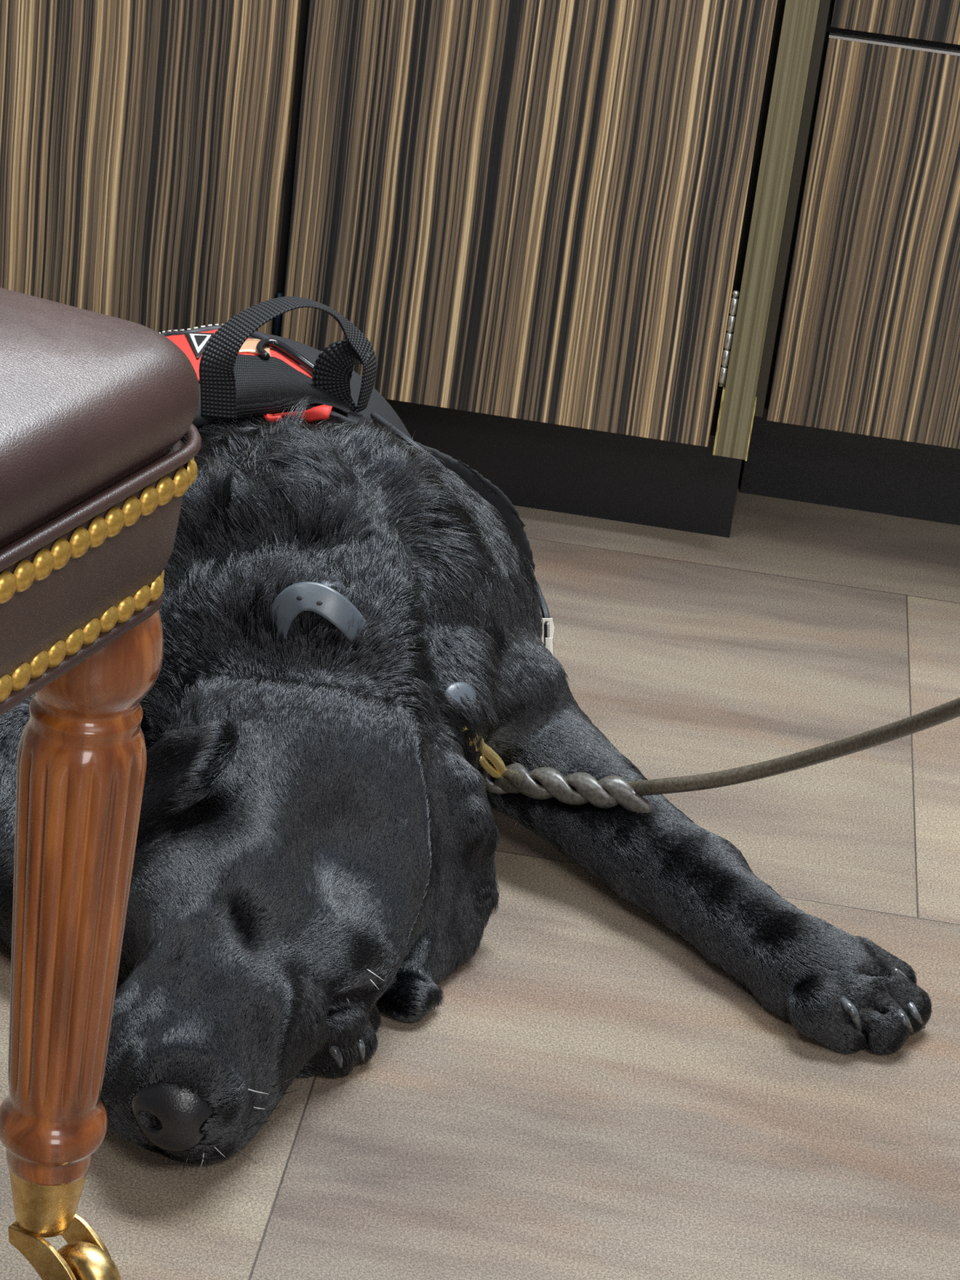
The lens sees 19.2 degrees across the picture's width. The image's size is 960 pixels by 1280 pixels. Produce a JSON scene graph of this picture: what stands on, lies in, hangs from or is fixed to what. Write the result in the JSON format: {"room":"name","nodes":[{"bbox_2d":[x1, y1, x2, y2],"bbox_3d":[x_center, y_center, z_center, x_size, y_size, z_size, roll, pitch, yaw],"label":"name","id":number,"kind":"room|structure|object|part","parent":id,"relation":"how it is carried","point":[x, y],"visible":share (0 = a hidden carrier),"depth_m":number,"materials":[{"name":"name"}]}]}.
{"room":"office","nodes":[
{"label":"office","id":0,"kind":"room"},
{"bbox_2d":[0,459,959,1279],"bbox_3d":[-0.323,0.588,1.072,5.800,0.020,4.400,9,24,4],"label":"floor","id":1,"kind":"structure","parent":0,"point":[588,1095],"depth_m":1.87,"materials":[{"name":"wood"}]},
{"bbox_2d":[0,287,201,1279],"bbox_3d":[-0.502,0.110,1.310,0.553,0.606,0.556,16,26,19],"label":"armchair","id":2,"kind":"object","parent":1,"relation":"on","point":[96,409],"visible":1,"depth_m":1.38,"materials":[{"name":"wood"}]},
{"bbox_2d":[8,1168,87,1237],"bbox_3d":[-0.234,0.298,1.541,0.044,0.043,0.044,9,24,4],"label":"ferrule","id":3,"kind":"object","parent":2,"relation":"on","point":[46,1201],"depth_m":1.53,"materials":[{"name":"gold metal"}]},
{"bbox_3d":[-0.207,0.124,1.462,0.071,0.349,0.071,9,24,4],"label":"leg","id":4,"kind":"part","parent":2,"relation":"part of","materials":[{"name":"brown wood"}]},
{"bbox_2d":[0,287,199,550],"bbox_3d":[-0.474,-0.121,1.204,0.548,0.095,0.548,16,26,19],"label":"seat cushion","id":5,"kind":"object","parent":2,"relation":"on","point":[96,409],"depth_m":1.27,"materials":[{"name":"leather"}]},
{"bbox_2d":[0,0,820,537],"bbox_3d":[-0.215,-0.632,2.709,1.064,0.860,0.416,9,24,4],"label":"base cabinet","id":6,"kind":"object","parent":1,"relation":"on","point":[552,229],"visible":0.93,"depth_m":2.57,"materials":[{"name":"black wood"}]},
{"bbox_3d":[-0.457,-0.635,2.530,0.610,0.760,0.018,9,24,4],"label":"door","id":7,"kind":"part","parent":6,"relation":"part of","materials":[{"name":"brown wood"}]},
{"bbox_3d":[-0.188,-0.299,2.641,0.006,0.050,0.006,9,24,4],"label":"latch plate","id":8,"kind":"part","parent":6,"relation":"part of","materials":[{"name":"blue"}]},
{"bbox_3d":[0.054,-0.556,2.495,0.407,0.760,0.018,9,24,4],"label":"door","id":9,"kind":"part","parent":6,"relation":"part of","materials":[{"name":"brown wood"}]},
{"bbox_3d":[0.275,-0.518,2.477,0.029,0.764,0.024,9,24,4],"label":"corner post","id":10,"kind":"part","parent":6,"relation":"part of","materials":[{"name":"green wood"}]},
{"bbox_2d":[0,392,932,1174],"bbox_3d":[-0.188,-0.032,2.117,0.594,0.269,1.079,-9,29,-31],"label":"dog","id":11,"kind":"object","parent":1,"relation":"on","point":[317,837],"visible":0.73,"depth_m":1.91},
{"bbox_2d":[161,579,476,709],"bbox_3d":[-0.127,0.031,2.016,0.263,0.214,0.148,9,24,4],"label":"collar","id":12,"kind":"object","parent":11,"relation":"attached to","point":[319,598],"visible":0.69,"depth_m":1.92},
{"bbox_2d":[159,296,555,655],"bbox_3d":[-0.129,-0.174,2.325,0.444,0.278,0.376,9,24,4],"label":"vest","id":13,"kind":"object","parent":11,"relation":"on","point":[242,371],"visible":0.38,"depth_m":2.21,"materials":[{"name":"black fabric"}]},
{"bbox_3d":[-0.217,-0.225,2.261,0.151,0.019,0.105,27,31,37],"label":"red panel","id":14,"kind":"part","parent":13,"relation":"part of","materials":[{"name":"red fabric"}]},
{"bbox_3d":[-0.147,-0.218,2.194,0.124,0.094,0.099,9,24,4],"label":"grab handle","id":15,"kind":"part","parent":13,"relation":"part of","materials":[{"name":"black fabric"}]},
{"bbox_3d":[-0.110,-0.202,2.232,0.044,0.067,0.015,9,24,4],"label":"handle","id":16,"kind":"part","parent":13,"relation":"part of","materials":[{"name":"black fabric"}]},
{"bbox_3d":[0.054,0.015,2.195,0.007,0.032,0.017,-1,25,-16],"label":"zipper pull","id":17,"kind":"part","parent":13,"relation":"part of","materials":[{"name":"silver metal"}]},
{"bbox_2d":[461,697,959,814],"bbox_3d":[0.219,0.035,1.734,0.179,0.452,0.674,-8,28,-29],"label":"leash","id":18,"kind":"object","parent":11,"relation":"attached to","point":[610,791],"visible":0.98,"depth_m":1.99,"materials":[{"name":"grey leather"}]},
{"bbox_3d":[0.259,0.041,1.704,0.113,0.431,0.609,-3,26,-20],"label":"leash cord","id":19,"kind":"part","parent":18,"relation":"part of","materials":[{"name":"grey leather"}]},
{"bbox_2d":[739,0,959,525],"bbox_3d":[0.787,-0.497,2.687,0.956,0.860,0.316,9,24,4],"label":"base cabinet","id":20,"kind":"object","parent":1,"relation":"on","point":[857,407],"visible":0.91,"depth_m":2.65,"materials":[{"name":"black wood"}]},
{"bbox_3d":[0.309,-0.560,2.566,0.009,0.755,0.028,9,24,4],"label":"frame","id":21,"kind":"part","parent":20,"relation":"part of","materials":[{"name":"brown wood"}]},
{"bbox_3d":[0.572,-0.338,2.630,0.562,0.370,0.019,9,24,4],"label":"door","id":22,"kind":"part","parent":20,"relation":"part of","materials":[{"name":"brown wood"}]},
{"bbox_3d":[0.604,-0.595,2.513,0.562,0.182,0.019,9,24,4],"label":"drawer","id":23,"kind":"part","parent":20,"relation":"part of","materials":[{"name":"brown wood"}]}
]}

